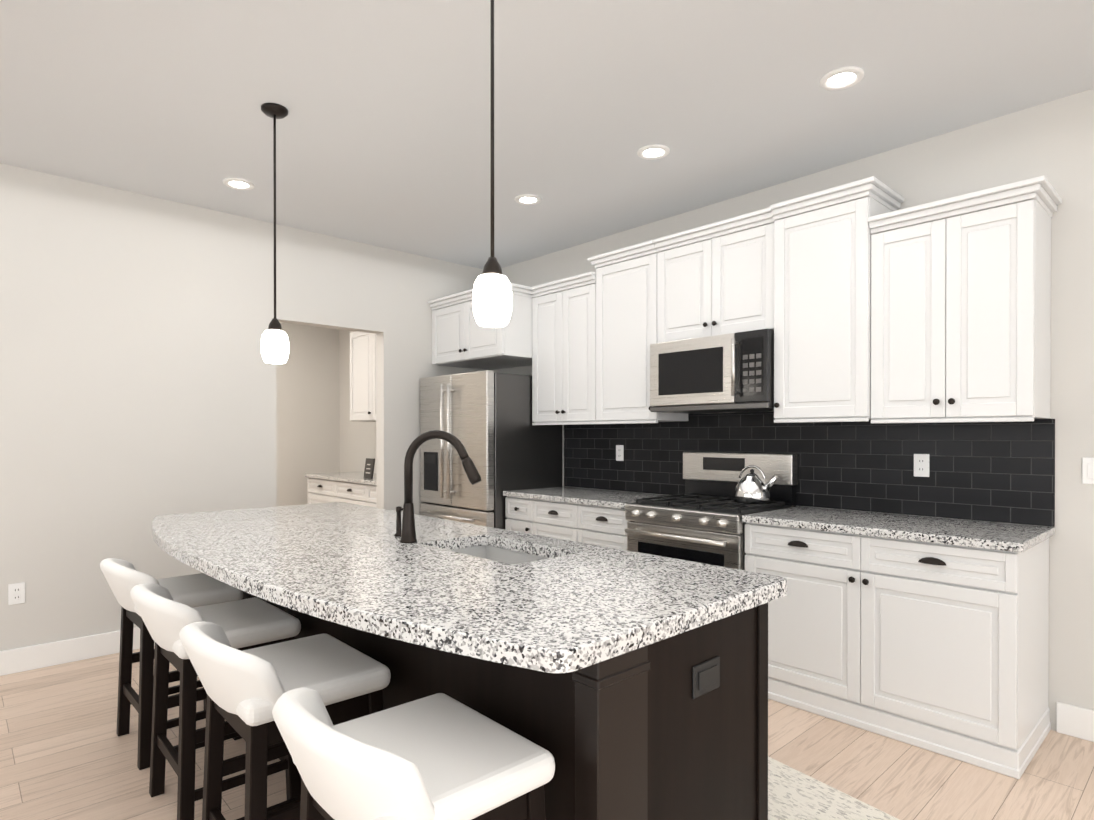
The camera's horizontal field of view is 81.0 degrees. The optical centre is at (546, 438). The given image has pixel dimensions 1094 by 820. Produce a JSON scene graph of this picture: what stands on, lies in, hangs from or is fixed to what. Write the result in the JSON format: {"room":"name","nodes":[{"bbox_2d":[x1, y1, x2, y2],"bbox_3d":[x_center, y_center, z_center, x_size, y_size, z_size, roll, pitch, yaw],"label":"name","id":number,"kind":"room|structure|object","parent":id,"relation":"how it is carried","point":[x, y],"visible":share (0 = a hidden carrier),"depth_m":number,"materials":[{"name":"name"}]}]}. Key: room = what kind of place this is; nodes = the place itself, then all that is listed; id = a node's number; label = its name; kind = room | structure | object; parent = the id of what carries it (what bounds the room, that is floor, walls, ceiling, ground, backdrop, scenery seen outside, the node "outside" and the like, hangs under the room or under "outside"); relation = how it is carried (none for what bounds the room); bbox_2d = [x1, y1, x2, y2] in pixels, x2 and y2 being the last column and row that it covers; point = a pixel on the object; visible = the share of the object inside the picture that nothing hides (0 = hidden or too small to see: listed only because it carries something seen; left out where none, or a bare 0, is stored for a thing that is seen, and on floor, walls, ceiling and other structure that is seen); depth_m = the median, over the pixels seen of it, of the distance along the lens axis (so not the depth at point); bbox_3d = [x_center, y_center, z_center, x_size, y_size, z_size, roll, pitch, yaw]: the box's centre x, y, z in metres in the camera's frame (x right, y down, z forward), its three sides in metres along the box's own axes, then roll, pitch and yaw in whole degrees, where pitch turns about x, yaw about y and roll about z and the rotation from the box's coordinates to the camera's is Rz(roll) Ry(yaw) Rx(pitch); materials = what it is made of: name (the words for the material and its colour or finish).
{"room":"kitchen","nodes":[
{"label":"kitchen","id":0,"kind":"room"},
{"bbox_2d":[0,163,483,650],"bbox_3d":[-3.660,-0.103,3.011,8.500,2.823,0.120,0,0,-43],"label":"wall","id":1,"kind":"structure","parent":0,"point":[137,384],"depth_m":3.99,"materials":[{"name":"paint"}]},
{"bbox_2d":[8,582,24,604],"bbox_3d":[-2.961,0.866,3.578,0.072,0.116,0.007,0,0,-43],"label":"outlet","id":2,"kind":"object","parent":1,"relation":"attached to","point":[16,593],"visible":1,"depth_m":3.58,"materials":[{"name":"white plastic"}]},
{"bbox_2d":[0,627,154,675],"bbox_3d":[-3.907,1.242,2.695,7.700,0.135,0.016,0,0,-43],"label":"baseboard","id":3,"kind":"structure","parent":1,"relation":"attached to","point":[23,659],"depth_m":3.71,"materials":[{"name":"white wood"}]},
{"bbox_2d":[430,288,531,369],"bbox_3d":[-0.418,-0.864,5.287,0.640,0.482,0.946,0,0,-43],"label":"upper cabinet","id":4,"kind":"object","parent":1,"relation":"attached to","point":[458,340],"depth_m":5.03,"materials":[{"name":"white wood"}]},
{"bbox_2d":[276,322,339,505],"bbox_3d":[-5.478,-0.112,4.871,8.370,2.823,0.120,0,0,-43],"label":"wall","id":5,"kind":"structure","parent":0,"point":[318,430],"depth_m":7.32,"materials":[{"name":"paint"}]},
{"bbox_2d":[340,329,375,472],"bbox_3d":[-1.572,-0.122,6.728,0.120,2.823,2.478,0,0,-43],"label":"wall","id":6,"kind":"structure","parent":0,"point":[357,438],"depth_m":7.41,"materials":[{"name":"paint"}]},
{"bbox_2d":[350,331,375,421],"bbox_3d":[-1.423,-0.635,6.189,0.380,0.915,1.465,0,0,-43],"label":"upper cabinet","id":7,"kind":"object","parent":6,"relation":"attached to","point":[362,376],"visible":0.35,"depth_m":6.41,"materials":[{"name":"white wood"}]},
{"bbox_2d":[0,646,1093,819],"bbox_3d":[-1.781,1.349,0.996,8.740,0.060,10.840,0,0,-43],"label":"floor","id":8,"kind":"structure","parent":0,"point":[67,752],"depth_m":2.55,"materials":[{"name":"brown wood"}]},
{"bbox_2d":[100,558,242,769],"bbox_3d":[-1.649,0.906,2.795,0.485,0.807,0.452,0,0,-44],"label":"stool","id":9,"kind":"object","parent":8,"relation":"on","point":[123,578],"visible":0.6,"depth_m":2.67,"materials":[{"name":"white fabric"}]},
{"bbox_2d":[130,583,300,819],"bbox_3d":[-1.211,0.908,2.316,0.485,0.807,0.452,0,0,-43],"label":"stool","id":10,"kind":"object","parent":8,"relation":"on","point":[249,623],"visible":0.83,"depth_m":2.21,"materials":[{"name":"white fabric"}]},
{"bbox_2d":[179,622,390,819],"bbox_3d":[-0.769,0.911,1.840,0.485,0.807,0.452,0,0,-42],"label":"stool","id":11,"kind":"object","parent":8,"relation":"on","point":[245,690],"visible":0.83,"depth_m":1.74,"materials":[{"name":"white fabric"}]},
{"bbox_2d":[305,472,376,507],"bbox_3d":[-1.689,0.835,6.325,0.594,0.914,2.015,0,0,-43],"label":"base cabinet","id":12,"kind":"object","parent":8,"relation":"on","point":[357,488],"visible":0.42,"depth_m":6.33,"materials":[{"name":"white wood"}]},
{"bbox_2d":[363,458,374,478],"bbox_3d":[-1.703,0.284,6.142,0.042,0.190,0.160,0,0,-43],"label":"sign","id":13,"kind":"object","parent":12,"relation":"on","point":[369,467],"visible":1,"depth_m":6.12,"materials":[{"name":"grey"}]},
{"bbox_2d":[272,687,554,819],"bbox_3d":[-0.302,0.913,1.345,0.485,0.807,0.452,0,0,-42],"label":"stool","id":14,"kind":"object","parent":8,"relation":"on","point":[440,756],"visible":1,"depth_m":1.25,"materials":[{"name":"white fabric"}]},
{"bbox_2d":[419,370,561,529],"bbox_3d":[-0.490,0.397,5.215,0.834,1.800,0.910,0,0,-43],"label":"fridge","id":15,"kind":"object","parent":8,"relation":"on","point":[484,417],"visible":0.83,"depth_m":4.88,"materials":[{"name":"silver metal"}]},
{"bbox_2d":[241,598,767,819],"bbox_3d":[-0.576,0.876,2.609,0.765,0.868,2.823,0,0,-43],"label":"kitchen island","id":16,"kind":"object","parent":8,"relation":"on","point":[619,684],"depth_m":1.53,"materials":[{"name":"brown wood"}]},
{"bbox_2d":[152,502,786,709],"bbox_3d":[-0.712,0.419,2.510,1.166,0.044,2.912,0,0,-43],"label":"island countertop","id":17,"kind":"structure","parent":16,"relation":"on","point":[475,630],"depth_m":1.78,"materials":[{"name":"white stone"}]},
{"bbox_2d":[394,506,402,535],"bbox_3d":[-0.584,0.336,2.603,0.056,0.120,0.077,0,0,-43],"label":"soap dispenser","id":18,"kind":"object","parent":17,"relation":"on","point":[399,509],"visible":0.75,"depth_m":2.60,"materials":[{"name":"black metal"}]},
{"bbox_2d":[400,430,481,542],"bbox_3d":[-0.405,0.182,2.417,0.332,0.429,0.066,0,0,18],"label":"faucet","id":19,"kind":"object","parent":17,"relation":"on","point":[408,533],"visible":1,"depth_m":2.44,"materials":[{"name":"black metal"}]},
{"bbox_2d":[448,542,547,561],"bbox_3d":[-0.182,0.523,2.341,0.340,0.187,0.580,0,0,-43],"label":"sink","id":20,"kind":"object","parent":17,"relation":"in","point":[489,549],"depth_m":2.57,"materials":[{"name":"silver metal"}]},
{"bbox_2d":[505,498,530,533],"bbox_3d":[0.018,0.861,4.843,0.616,0.876,0.299,0,0,-43],"label":"base cabinet","id":21,"kind":"object","parent":8,"relation":"on","point":[517,510],"depth_m":4.63,"materials":[{"name":"white wood"}]},
{"bbox_2d":[531,498,574,540],"bbox_3d":[0.251,0.862,4.592,0.616,0.876,0.503,0,0,-43],"label":"base cabinet","id":22,"kind":"object","parent":8,"relation":"on","point":[548,519],"depth_m":4.36,"materials":[{"name":"white wood"}]},
{"bbox_2d":[575,506,627,549],"bbox_3d":[0.573,0.864,4.246,0.616,0.876,0.444,0,0,-43],"label":"base cabinet","id":23,"kind":"object","parent":8,"relation":"on","point":[595,525],"depth_m":4.04,"materials":[{"name":"white wood"}]},
{"bbox_2d":[503,486,682,509],"bbox_3d":[0.309,0.405,4.505,0.636,0.036,1.187,0,0,-43],"label":"countertop","id":24,"kind":"structure","parent":23,"relation":"on","point":[614,500],"depth_m":4.37,"materials":[{"name":"white stone"}]},
{"bbox_2d":[625,452,797,569],"bbox_3d":[0.942,0.697,3.763,0.716,1.215,0.754,0,0,-43],"label":"range","id":25,"kind":"object","parent":8,"relation":"on","point":[700,521],"visible":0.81,"depth_m":3.69,"materials":[{"name":"silver metal"}]},
{"bbox_2d":[734,465,777,503],"bbox_3d":[1.190,0.257,3.640,0.200,0.212,0.254,0,0,-43],"label":"kettle","id":26,"kind":"object","parent":25,"relation":"on","point":[752,487],"visible":1,"depth_m":3.59,"materials":[{"name":"silver metal"}]},
{"bbox_2d":[768,756,899,819],"bbox_3d":[0.480,1.305,2.661,0.660,0.010,2.500,0,0,-35],"label":"rug","id":27,"kind":"object","parent":8,"relation":"on","point":[794,794],"depth_m":2.30,"materials":[{"name":"beige fabric"}]},
{"bbox_2d":[745,522,1050,778],"bbox_3d":[1.639,0.870,3.099,0.616,0.876,1.159,0,0,-43],"label":"base cabinet","id":28,"kind":"object","parent":8,"relation":"on","point":[928,633],"depth_m":2.75,"materials":[{"name":"white wood"}]},
{"bbox_2d":[742,506,1054,553],"bbox_3d":[1.635,0.412,3.078,0.636,0.036,1.181,0,0,-43],"label":"countertop","id":29,"kind":"structure","parent":28,"relation":"on","point":[1013,538],"depth_m":2.88,"materials":[{"name":"white stone"}]},
{"bbox_2d":[0,0,1093,268],"bbox_3d":[-1.781,-1.534,0.982,8.740,0.060,10.840,0,0,-43],"label":"ceiling","id":30,"kind":"structure","parent":0,"point":[382,132],"depth_m":2.84,"materials":[{"name":"white paint"}]},
{"bbox_2d":[223,178,253,189],"bbox_3d":[-1.833,-1.513,3.810,0.170,0.010,0.170,0,0,-43],"label":"recessed light","id":31,"kind":"object","parent":30,"relation":"in","point":[238,183],"visible":1,"depth_m":3.80,"materials":[{"name":"white"}]},
{"bbox_2d":[261,103,288,363],"bbox_3d":[-1.251,-0.931,2.945,0.121,1.166,0.121,0,0,-43],"label":"pendant light","id":32,"kind":"object","parent":30,"relation":"hanging from","point":[274,344],"visible":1,"depth_m":2.92,"materials":[{"name":"white glass"}]},
{"bbox_2d":[472,0,511,326],"bbox_3d":[-0.165,-0.926,1.934,0.121,1.166,0.121,0,0,-43],"label":"pendant light","id":33,"kind":"object","parent":30,"relation":"hanging from","point":[492,299],"visible":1,"depth_m":1.91,"materials":[{"name":"white glass"}]},
{"bbox_2d":[515,194,541,204],"bbox_3d":[-0.119,-1.515,4.063,0.170,0.010,0.170,0,0,-43],"label":"recessed light","id":34,"kind":"object","parent":30,"relation":"in","point":[527,199],"visible":1,"depth_m":4.06,"materials":[{"name":"white plastic"}]},
{"bbox_2d":[637,144,669,159],"bbox_3d":[0.562,-1.511,3.382,0.170,0.010,0.170,0,0,-43],"label":"recessed light","id":35,"kind":"object","parent":30,"relation":"in","point":[653,152],"visible":1,"depth_m":3.37,"materials":[{"name":"white"}]},
{"bbox_2d":[820,66,863,90],"bbox_3d":[1.236,-1.508,2.686,0.170,0.010,0.170,0,0,-43],"label":"recessed light","id":36,"kind":"object","parent":30,"relation":"in","point":[842,78],"visible":1,"depth_m":2.68,"materials":[{"name":"white plastic"}]},
{"bbox_2d":[493,88,1093,741],"bbox_3d":[2.255,-0.103,2.965,0.136,2.823,8.240,0,0,-43],"label":"wall","id":37,"kind":"structure","parent":0,"point":[1053,142],"depth_m":2.86,"materials":[{"name":"paint"}]},
{"bbox_2d":[528,276,595,423],"bbox_3d":[0.238,-0.612,4.796,0.350,0.982,0.662,0,0,-43],"label":"upper cabinet","id":38,"kind":"object","parent":37,"relation":"attached to","point":[563,362],"depth_m":4.66,"materials":[{"name":"white wood"}]},
{"bbox_2d":[588,244,687,423],"bbox_3d":[0.643,-0.659,4.360,0.350,1.082,0.646,0,0,-43],"label":"upper cabinet","id":39,"kind":"object","parent":37,"relation":"attached to","point":[630,286],"depth_m":4.22,"materials":[{"name":"white wood"}]},
{"bbox_2d":[664,220,759,341],"bbox_3d":[1.093,-0.897,3.874,0.350,0.602,0.796,0,0,-43],"label":"upper cabinet","id":40,"kind":"object","parent":37,"relation":"attached to","point":[712,279],"depth_m":3.74,"materials":[{"name":"white wood"}]},
{"bbox_2d":[650,329,773,413],"bbox_3d":[1.044,-0.378,3.831,0.482,0.425,0.788,0,0,-43],"label":"microwave","id":41,"kind":"object","parent":40,"relation":"attached to","point":[729,372],"visible":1,"depth_m":3.66,"materials":[{"name":"silver metal"}]},
{"bbox_2d":[564,411,1054,526],"bbox_3d":[1.206,0.112,4.013,0.007,0.554,3.133,0,0,-43],"label":"backsplash","id":42,"kind":"structure","parent":37,"relation":"attached to","point":[1003,472],"depth_m":3.46,"materials":[{"name":"black tile"}]},
{"bbox_2d":[616,445,623,460],"bbox_3d":[0.536,0.105,4.723,0.007,0.116,0.072,0,0,-43],"label":"outlet","id":43,"kind":"object","parent":42,"relation":"attached to","point":[619,452],"visible":1,"depth_m":4.72,"materials":[{"name":"white plastic"}]},
{"bbox_2d":[914,454,928,476],"bbox_3d":[1.901,0.135,3.253,0.007,0.116,0.072,0,0,-43],"label":"outlet","id":44,"kind":"object","parent":42,"relation":"attached to","point":[921,465],"visible":1,"depth_m":3.25,"materials":[{"name":"white plastic"}]},
{"bbox_2d":[760,184,911,422],"bbox_3d":[1.521,-0.650,3.396,0.375,1.092,0.608,0,0,-43],"label":"upper cabinet","id":45,"kind":"object","parent":37,"relation":"attached to","point":[865,299],"depth_m":3.24,"materials":[{"name":"white wood"}]},
{"bbox_2d":[864,188,1055,422],"bbox_3d":[1.915,-0.553,2.991,0.350,0.922,0.641,0,0,-43],"label":"upper cabinet","id":46,"kind":"object","parent":37,"relation":"attached to","point":[967,287],"depth_m":2.82,"materials":[{"name":"white wood"}]},
{"bbox_2d":[1082,457,1093,483],"bbox_3d":[2.360,0.140,2.770,0.008,0.116,0.072,0,0,-43],"label":"light switch","id":47,"kind":"object","parent":37,"relation":"attached to","point":[1087,470],"visible":1,"depth_m":2.78,"materials":[{"name":"white plastic"}]}
]}

